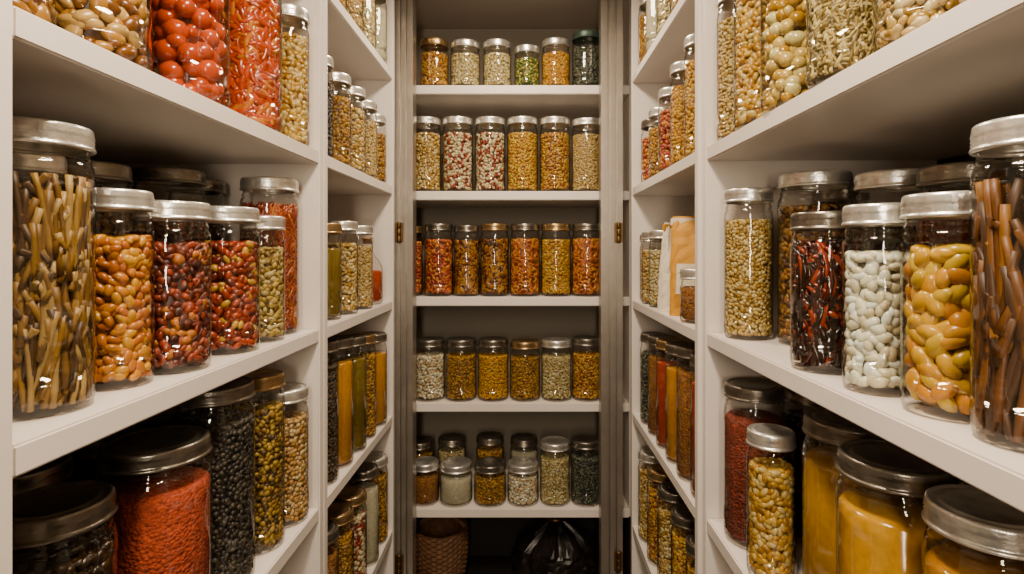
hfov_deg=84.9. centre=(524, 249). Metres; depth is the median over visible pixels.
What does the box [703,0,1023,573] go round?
shelving unit
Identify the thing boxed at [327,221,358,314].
glass jar
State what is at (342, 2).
glass jar
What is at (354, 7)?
glass jar
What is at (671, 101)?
jar
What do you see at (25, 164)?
glass jar
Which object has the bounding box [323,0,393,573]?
shelving unit
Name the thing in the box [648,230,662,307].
glass jar
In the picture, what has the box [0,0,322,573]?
shelving unit
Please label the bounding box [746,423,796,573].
glass jar
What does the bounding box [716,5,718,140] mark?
jar
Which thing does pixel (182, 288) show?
glass jar
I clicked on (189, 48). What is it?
glass jar
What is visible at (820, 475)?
glass jar
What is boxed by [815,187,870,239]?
glass jar
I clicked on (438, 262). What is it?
glass jar
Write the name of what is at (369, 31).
glass jar
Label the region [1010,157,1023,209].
glass jar
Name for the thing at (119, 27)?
glass jar
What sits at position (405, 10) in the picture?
door
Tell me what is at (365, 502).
jar
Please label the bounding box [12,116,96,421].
glass jar
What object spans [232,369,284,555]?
glass jar
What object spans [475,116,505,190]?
glass jar
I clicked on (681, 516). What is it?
glass jar
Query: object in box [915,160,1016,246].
glass jar
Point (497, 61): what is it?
glass jar
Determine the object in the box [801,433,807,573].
jar
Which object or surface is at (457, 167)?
glass jar
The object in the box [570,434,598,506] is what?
glass jar
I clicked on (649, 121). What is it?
jar
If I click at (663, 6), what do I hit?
glass jar
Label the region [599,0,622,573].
door
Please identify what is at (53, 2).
jar
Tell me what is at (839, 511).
jar
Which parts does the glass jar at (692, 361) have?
lid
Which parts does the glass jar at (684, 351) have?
lid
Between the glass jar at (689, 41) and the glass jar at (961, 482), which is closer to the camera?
the glass jar at (961, 482)
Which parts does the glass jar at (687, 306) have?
lid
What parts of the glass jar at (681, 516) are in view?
lid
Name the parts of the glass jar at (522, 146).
lid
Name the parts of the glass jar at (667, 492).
lid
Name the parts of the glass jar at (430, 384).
lid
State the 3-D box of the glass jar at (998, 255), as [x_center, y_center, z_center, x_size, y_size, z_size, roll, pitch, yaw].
[0.372,0.024,0.410,0.074,0.236,0.074,0,0,-31]
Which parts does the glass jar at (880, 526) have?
lid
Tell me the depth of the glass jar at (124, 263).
0.57 m
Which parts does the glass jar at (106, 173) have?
lid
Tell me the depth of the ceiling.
1.90 m
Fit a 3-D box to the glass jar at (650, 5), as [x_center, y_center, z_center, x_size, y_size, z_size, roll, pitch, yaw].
[0.345,-0.594,1.420,0.079,0.190,0.079,0,0,9]
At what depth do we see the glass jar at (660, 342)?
1.30 m
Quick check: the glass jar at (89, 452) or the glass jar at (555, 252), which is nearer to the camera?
the glass jar at (89, 452)
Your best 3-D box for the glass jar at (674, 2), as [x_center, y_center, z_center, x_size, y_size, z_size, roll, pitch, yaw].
[0.345,-0.599,1.180,0.077,0.200,0.077,0,0,-26]
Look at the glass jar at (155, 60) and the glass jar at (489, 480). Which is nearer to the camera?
the glass jar at (155, 60)
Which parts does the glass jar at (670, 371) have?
lid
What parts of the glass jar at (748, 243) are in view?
lid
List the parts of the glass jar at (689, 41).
lid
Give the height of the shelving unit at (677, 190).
2.248 m
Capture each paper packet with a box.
[657,222,671,311]
[669,216,694,315]
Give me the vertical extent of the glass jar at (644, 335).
0.238 m
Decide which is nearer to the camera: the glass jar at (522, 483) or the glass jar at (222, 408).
the glass jar at (222, 408)
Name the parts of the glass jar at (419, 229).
lid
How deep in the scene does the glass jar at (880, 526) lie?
0.54 m
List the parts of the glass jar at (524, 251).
lid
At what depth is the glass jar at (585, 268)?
1.71 m
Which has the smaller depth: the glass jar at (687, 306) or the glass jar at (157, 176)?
the glass jar at (157, 176)
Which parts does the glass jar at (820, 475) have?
lid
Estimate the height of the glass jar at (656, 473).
0.230 m
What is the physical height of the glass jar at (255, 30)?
0.250 m
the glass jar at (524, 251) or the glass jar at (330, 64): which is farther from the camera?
the glass jar at (524, 251)
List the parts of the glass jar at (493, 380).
lid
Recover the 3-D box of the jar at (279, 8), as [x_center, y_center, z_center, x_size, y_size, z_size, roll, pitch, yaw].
[-0.422,-0.301,0.858,0.094,0.246,0.094,0,0,-14]
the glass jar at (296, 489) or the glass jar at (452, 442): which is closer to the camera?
the glass jar at (296, 489)
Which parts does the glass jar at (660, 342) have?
lid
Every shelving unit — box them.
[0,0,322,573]
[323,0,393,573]
[394,0,630,573]
[631,0,702,573]
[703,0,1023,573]
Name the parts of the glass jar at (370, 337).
lid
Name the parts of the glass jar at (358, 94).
lid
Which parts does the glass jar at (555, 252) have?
lid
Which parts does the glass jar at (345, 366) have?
lid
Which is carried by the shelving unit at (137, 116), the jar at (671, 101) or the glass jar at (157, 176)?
the glass jar at (157, 176)
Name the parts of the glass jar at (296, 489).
lid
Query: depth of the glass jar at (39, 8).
0.46 m
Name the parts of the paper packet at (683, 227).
label panel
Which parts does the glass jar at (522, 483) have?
lid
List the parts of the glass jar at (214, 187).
lid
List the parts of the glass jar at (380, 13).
lid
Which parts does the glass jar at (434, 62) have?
lid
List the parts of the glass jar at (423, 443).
lid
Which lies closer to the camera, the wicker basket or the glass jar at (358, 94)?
the glass jar at (358, 94)
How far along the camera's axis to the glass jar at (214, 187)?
0.95 m
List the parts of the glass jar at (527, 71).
lid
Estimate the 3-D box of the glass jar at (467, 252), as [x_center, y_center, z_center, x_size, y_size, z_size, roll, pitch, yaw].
[-0.182,0.033,1.745,0.082,0.218,0.082,0,0,-2]
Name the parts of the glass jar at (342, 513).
lid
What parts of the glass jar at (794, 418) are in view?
lid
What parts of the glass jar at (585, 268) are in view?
lid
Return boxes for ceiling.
[416,0,623,28]
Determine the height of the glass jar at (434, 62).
0.150 m
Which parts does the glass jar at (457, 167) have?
lid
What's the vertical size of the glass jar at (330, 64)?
0.200 m
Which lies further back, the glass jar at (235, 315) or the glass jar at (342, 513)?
the glass jar at (342, 513)
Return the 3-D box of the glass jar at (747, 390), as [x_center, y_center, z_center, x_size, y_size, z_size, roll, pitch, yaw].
[0.366,0.338,0.896,0.092,0.248,0.092,0,0,6]
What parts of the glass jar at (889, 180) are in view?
lid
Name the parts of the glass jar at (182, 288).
lid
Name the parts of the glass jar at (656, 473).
lid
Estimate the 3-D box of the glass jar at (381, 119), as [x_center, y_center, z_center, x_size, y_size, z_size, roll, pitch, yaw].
[-0.407,-0.269,1.500,0.071,0.180,0.071,0,0,-10]
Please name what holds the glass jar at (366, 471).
on the shelving unit at (349, 194)
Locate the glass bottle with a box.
[361,237,382,304]
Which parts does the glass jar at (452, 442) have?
lid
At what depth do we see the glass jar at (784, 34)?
0.70 m
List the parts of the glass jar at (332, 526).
lid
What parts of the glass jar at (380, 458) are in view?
lid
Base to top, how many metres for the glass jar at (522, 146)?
0.229 m
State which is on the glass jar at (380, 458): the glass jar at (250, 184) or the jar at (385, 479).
the jar at (385, 479)
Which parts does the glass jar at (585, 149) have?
lid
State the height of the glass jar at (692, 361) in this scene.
0.265 m
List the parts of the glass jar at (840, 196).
lid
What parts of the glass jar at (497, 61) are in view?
lid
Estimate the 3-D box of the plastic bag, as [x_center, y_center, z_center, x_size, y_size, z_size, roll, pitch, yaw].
[0.097,0.964,1.850,0.288,0.276,0.230,0,0,0]
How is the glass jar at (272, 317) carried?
on the shelving unit at (137, 116)
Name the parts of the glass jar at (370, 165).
lid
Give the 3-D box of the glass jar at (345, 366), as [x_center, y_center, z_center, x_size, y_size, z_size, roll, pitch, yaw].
[-0.408,0.326,1.210,0.073,0.272,0.073,0,0,-3]
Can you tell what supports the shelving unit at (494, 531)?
on the floor
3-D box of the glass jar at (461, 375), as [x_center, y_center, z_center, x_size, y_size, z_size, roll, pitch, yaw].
[-0.199,0.368,1.745,0.097,0.186,0.097,0,0,6]
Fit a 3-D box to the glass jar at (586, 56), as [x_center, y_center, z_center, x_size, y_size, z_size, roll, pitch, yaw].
[0.193,-0.585,1.745,0.094,0.172,0.094,0,0,11]
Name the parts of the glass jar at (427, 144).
lid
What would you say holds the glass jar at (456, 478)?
on the shelving unit at (494, 531)
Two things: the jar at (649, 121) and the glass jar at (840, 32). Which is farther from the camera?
the jar at (649, 121)
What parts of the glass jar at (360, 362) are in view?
lid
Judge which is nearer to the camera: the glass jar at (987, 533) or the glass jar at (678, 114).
the glass jar at (987, 533)
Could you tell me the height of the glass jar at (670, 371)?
0.255 m
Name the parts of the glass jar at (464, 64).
lid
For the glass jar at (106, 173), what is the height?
0.249 m
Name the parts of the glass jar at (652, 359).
lid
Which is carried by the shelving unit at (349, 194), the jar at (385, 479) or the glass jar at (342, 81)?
the glass jar at (342, 81)
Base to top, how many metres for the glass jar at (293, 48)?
0.235 m
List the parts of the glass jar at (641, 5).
lid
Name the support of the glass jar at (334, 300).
on the shelving unit at (349, 194)
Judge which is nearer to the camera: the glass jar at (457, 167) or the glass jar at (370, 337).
the glass jar at (370, 337)
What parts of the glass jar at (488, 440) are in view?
lid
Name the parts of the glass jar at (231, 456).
lid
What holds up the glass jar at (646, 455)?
on the shelving unit at (677, 190)
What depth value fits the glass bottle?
1.46 m
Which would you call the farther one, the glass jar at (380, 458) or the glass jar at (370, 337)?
the glass jar at (380, 458)
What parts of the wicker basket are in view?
handle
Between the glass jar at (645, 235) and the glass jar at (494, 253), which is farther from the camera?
the glass jar at (494, 253)
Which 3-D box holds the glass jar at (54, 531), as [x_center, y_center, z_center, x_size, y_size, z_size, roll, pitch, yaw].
[-0.452,0.350,0.536,0.102,0.222,0.102,0,0,-14]
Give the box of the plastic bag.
[511,518,597,573]
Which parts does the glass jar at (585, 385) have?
lid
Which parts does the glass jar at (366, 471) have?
lid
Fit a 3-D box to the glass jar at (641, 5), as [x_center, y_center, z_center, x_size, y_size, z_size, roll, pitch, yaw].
[0.350,-0.594,1.540,0.077,0.190,0.077,0,0,-13]
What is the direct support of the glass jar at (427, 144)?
on the shelving unit at (494, 531)
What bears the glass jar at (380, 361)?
on the shelving unit at (349, 194)
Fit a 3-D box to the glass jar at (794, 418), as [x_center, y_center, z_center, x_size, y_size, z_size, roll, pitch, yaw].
[0.465,0.342,0.905,0.090,0.240,0.090,0,0,45]
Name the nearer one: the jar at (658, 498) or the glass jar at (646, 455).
the jar at (658, 498)
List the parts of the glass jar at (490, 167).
lid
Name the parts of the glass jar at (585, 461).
lid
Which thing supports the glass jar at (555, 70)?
on the shelving unit at (494, 531)
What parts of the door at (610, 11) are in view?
hinge plate, hinge plate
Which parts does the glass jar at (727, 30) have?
lid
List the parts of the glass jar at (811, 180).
lid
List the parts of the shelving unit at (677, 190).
shelf, shelf, shelf, shelf, shelf, panel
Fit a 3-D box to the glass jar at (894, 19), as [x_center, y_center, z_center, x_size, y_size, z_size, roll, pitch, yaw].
[0.358,-0.303,0.500,0.082,0.250,0.082,0,0,8]
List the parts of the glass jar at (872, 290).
lid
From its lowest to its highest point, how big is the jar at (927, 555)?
0.246 m
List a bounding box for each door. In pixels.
[395,0,415,573]
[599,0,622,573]
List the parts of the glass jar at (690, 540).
lid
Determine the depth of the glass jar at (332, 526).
1.10 m
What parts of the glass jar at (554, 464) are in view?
lid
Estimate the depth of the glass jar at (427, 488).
1.71 m
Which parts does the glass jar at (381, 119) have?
lid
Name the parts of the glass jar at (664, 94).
lid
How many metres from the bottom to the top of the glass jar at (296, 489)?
0.226 m
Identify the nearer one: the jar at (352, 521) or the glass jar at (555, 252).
the jar at (352, 521)
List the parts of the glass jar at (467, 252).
lid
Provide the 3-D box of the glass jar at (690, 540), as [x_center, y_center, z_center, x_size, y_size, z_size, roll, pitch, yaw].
[0.350,0.671,1.080,0.079,0.220,0.079,0,0,-7]
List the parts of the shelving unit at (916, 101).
shelf, shelf, shelf, panel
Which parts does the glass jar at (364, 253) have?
lid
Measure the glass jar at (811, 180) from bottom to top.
0.256 m
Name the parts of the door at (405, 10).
hinge plate, hinge plate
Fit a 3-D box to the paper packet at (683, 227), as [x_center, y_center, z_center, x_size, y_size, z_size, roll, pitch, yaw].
[0.358,0.034,1.214,0.086,0.215,0.053,0,0,26]
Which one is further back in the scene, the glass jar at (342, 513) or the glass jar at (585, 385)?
the glass jar at (585, 385)
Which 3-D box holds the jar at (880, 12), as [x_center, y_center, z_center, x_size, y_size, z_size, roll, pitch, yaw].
[0.358,-0.301,0.500,0.082,0.246,0.082,0,0,-19]
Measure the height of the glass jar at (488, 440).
0.165 m
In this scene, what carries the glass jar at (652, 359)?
on the shelving unit at (677, 190)
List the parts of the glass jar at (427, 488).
lid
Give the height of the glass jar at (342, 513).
0.220 m
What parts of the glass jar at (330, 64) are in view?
lid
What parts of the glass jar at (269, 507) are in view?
lid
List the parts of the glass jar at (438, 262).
lid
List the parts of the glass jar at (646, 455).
lid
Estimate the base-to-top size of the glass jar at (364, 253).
0.200 m
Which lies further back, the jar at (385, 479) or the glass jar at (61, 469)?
the jar at (385, 479)
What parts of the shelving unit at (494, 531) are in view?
panel, panel, panel, panel, shelf, shelf, shelf, shelf, shelf, shelf, panel, panel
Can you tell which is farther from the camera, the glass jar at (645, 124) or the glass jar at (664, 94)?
the glass jar at (645, 124)
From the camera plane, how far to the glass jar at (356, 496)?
1.29 m
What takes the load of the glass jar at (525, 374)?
on the shelving unit at (494, 531)
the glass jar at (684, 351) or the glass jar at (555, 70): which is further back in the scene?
the glass jar at (555, 70)
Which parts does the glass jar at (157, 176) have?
lid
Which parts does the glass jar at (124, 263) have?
lid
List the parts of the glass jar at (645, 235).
lid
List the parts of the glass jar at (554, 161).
lid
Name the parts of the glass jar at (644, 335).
lid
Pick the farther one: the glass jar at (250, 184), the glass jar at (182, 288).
the glass jar at (250, 184)
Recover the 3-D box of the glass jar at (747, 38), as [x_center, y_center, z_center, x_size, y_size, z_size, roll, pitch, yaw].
[0.345,-0.301,0.825,0.072,0.245,0.072,0,0,-13]
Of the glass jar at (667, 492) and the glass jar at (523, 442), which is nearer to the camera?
the glass jar at (667, 492)
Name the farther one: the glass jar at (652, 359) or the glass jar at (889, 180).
the glass jar at (652, 359)
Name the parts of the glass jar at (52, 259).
lid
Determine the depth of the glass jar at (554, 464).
1.71 m
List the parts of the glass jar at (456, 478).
lid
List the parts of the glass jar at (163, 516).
lid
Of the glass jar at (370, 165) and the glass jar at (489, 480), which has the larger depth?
the glass jar at (489, 480)
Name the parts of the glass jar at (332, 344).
lid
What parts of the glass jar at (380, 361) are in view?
lid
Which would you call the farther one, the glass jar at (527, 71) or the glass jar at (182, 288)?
the glass jar at (527, 71)
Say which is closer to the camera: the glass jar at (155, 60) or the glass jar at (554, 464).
the glass jar at (155, 60)
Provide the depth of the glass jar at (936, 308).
0.47 m
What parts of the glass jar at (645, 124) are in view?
lid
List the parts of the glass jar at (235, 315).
lid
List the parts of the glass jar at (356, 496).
lid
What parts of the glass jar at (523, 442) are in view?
lid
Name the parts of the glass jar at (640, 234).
lid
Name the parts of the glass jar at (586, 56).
lid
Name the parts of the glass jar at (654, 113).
lid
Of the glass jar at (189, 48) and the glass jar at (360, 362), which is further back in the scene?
the glass jar at (360, 362)
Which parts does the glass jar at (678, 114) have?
lid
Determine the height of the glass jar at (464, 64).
0.145 m
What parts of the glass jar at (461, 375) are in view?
lid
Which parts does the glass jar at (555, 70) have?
lid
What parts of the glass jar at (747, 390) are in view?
lid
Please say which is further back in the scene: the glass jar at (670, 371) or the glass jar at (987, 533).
the glass jar at (670, 371)
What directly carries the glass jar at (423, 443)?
on the shelving unit at (494, 531)
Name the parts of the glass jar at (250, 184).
lid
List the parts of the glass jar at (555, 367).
lid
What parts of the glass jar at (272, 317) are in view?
lid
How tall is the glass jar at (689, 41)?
0.235 m
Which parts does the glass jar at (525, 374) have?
lid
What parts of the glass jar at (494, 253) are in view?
lid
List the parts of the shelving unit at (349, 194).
panel, shelf, shelf, shelf, shelf, shelf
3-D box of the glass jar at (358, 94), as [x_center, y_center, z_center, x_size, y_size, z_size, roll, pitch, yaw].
[-0.405,-0.276,1.300,0.071,0.195,0.071,0,0,1]
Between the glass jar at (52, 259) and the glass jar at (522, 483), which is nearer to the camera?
the glass jar at (52, 259)
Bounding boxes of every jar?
[12,0,56,25]
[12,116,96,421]
[12,152,68,187]
[12,453,74,496]
[12,480,118,573]
[49,0,56,25]
[49,0,152,70]
[58,159,133,235]
[62,422,145,483]
[90,187,155,391]
[94,425,212,573]
[110,515,118,573]
[130,166,206,242]
[131,200,211,375]
[140,0,152,70]
[145,0,158,74]
[147,0,230,107]
[165,179,225,240]
[172,376,255,573]
[178,403,238,417]
[192,206,260,355]
[219,0,282,132]
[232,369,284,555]
[239,176,298,334]
[242,216,285,342]
[260,382,308,527]
[278,0,282,132]
[278,3,309,145]
[307,23,309,145]
[327,55,333,156]
[327,71,351,166]
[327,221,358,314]
[327,223,341,319]
[327,335,353,468]
[327,338,338,485]
[327,502,353,573]
[327,519,338,573]
[332,486,366,573]
[333,334,366,452]
[335,85,365,172]
[339,0,346,10]
[343,225,372,309]
[345,0,363,31]
[345,332,376,438]
[349,462,378,566]
[350,100,377,178]
[352,521,353,573]
[357,331,386,426]
[359,452,387,542]
[361,0,375,48]
[364,114,386,181]
[365,502,366,569]
[374,0,386,62]
[383,465,387,542]
[416,116,440,190]
[416,226,422,295]
[416,336,444,401]
[416,435,433,457]
[416,456,438,505]
[420,37,448,84]
[424,224,452,295]
[438,433,465,486]
[440,456,471,506]
[442,116,472,190]
[445,336,476,401]
[450,38,479,84]
[453,225,479,295]
[474,456,505,506]
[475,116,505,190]
[476,431,503,459]
[478,336,508,401]
[480,224,508,295]
[483,38,511,84]
[507,116,537,190]
[507,456,538,506]
[510,224,539,296]
[510,338,539,401]
[510,433,537,482]
[514,44,539,84]
[539,116,569,190]
[540,436,569,506]
[541,37,569,84]
[541,224,570,296]
[541,337,571,401]
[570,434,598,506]
[571,224,598,296]
[572,29,598,84]
[572,117,598,190]
[572,335,598,401]
[638,0,646,63]
[638,447,659,542]
[640,234,661,301]
[640,332,665,424]
[641,119,659,181]
[641,231,661,304]
[645,0,657,51]
[647,334,676,436]
[647,464,670,566]
[648,106,670,175]
[648,121,649,174]
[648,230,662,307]
[655,338,686,448]
[656,0,671,33]
[657,481,684,573]
[657,498,658,573]
[658,86,673,171]
[665,342,694,463]
[670,0,678,12]
[670,60,689,164]
[670,75,672,164]
[670,504,694,573]
[676,344,694,481]
[680,268,694,323]
[683,33,694,157]
[685,532,694,573]
[690,352,694,495]
[716,0,738,140]
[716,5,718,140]
[723,187,773,340]
[723,377,784,549]
[733,0,770,130]
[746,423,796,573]
[760,0,811,114]
[777,170,853,345]
[782,387,835,543]
[789,211,863,374]
[801,407,884,573]
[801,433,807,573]
[805,0,880,88]
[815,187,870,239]
[835,439,958,573]
[835,473,842,573]
[841,203,918,396]
[853,168,930,251]
[872,0,886,52]
[872,0,964,52]
[899,190,976,423]
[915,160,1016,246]
[921,484,1023,573]
[921,524,929,573]
[958,479,971,485]
[968,114,1023,453]
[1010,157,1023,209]
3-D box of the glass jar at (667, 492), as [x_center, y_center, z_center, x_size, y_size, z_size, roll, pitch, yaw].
[0.347,0.666,1.300,0.080,0.230,0.080,0,0,11]
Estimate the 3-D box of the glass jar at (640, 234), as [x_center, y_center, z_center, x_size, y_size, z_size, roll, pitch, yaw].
[0.350,0.049,1.552,0.064,0.185,0.064,0,0,18]
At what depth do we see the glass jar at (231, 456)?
0.76 m
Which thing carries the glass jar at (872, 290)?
on the shelving unit at (916, 101)
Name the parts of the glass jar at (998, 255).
lid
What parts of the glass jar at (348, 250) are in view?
lid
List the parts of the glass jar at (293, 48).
lid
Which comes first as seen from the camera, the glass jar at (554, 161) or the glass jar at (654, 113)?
the glass jar at (654, 113)
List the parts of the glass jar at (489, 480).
lid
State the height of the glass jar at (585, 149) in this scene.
0.225 m
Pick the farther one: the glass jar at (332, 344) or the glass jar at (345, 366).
the glass jar at (345, 366)
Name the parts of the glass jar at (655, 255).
lid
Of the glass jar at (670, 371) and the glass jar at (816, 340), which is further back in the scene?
the glass jar at (670, 371)
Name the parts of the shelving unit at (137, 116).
panel, panel, shelf, shelf, panel, shelf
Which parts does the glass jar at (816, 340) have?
lid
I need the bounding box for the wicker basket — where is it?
[416,518,468,573]
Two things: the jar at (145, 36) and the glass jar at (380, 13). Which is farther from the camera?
the glass jar at (380, 13)
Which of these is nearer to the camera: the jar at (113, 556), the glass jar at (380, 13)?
the jar at (113, 556)
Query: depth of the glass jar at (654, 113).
1.37 m
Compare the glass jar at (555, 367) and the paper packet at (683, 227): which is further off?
the glass jar at (555, 367)
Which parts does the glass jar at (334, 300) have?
lid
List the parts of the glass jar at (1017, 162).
lid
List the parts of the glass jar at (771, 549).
lid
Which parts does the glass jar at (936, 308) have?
lid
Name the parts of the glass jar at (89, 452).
lid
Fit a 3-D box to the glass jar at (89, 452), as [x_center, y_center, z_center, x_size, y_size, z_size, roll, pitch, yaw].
[-0.560,0.351,0.745,0.096,0.220,0.096,0,0,-42]
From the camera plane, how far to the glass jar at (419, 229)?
1.73 m
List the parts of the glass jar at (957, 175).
lid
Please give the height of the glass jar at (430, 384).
0.186 m
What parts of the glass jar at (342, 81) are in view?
lid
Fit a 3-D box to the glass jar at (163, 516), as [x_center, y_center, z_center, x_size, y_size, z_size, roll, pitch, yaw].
[-0.440,0.344,0.668,0.118,0.236,0.118,0,0,-9]
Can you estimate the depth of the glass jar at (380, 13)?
1.47 m
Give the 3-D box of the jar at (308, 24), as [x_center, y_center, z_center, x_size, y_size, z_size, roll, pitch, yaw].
[-0.405,-0.294,0.965,0.064,0.231,0.064,0,0,30]

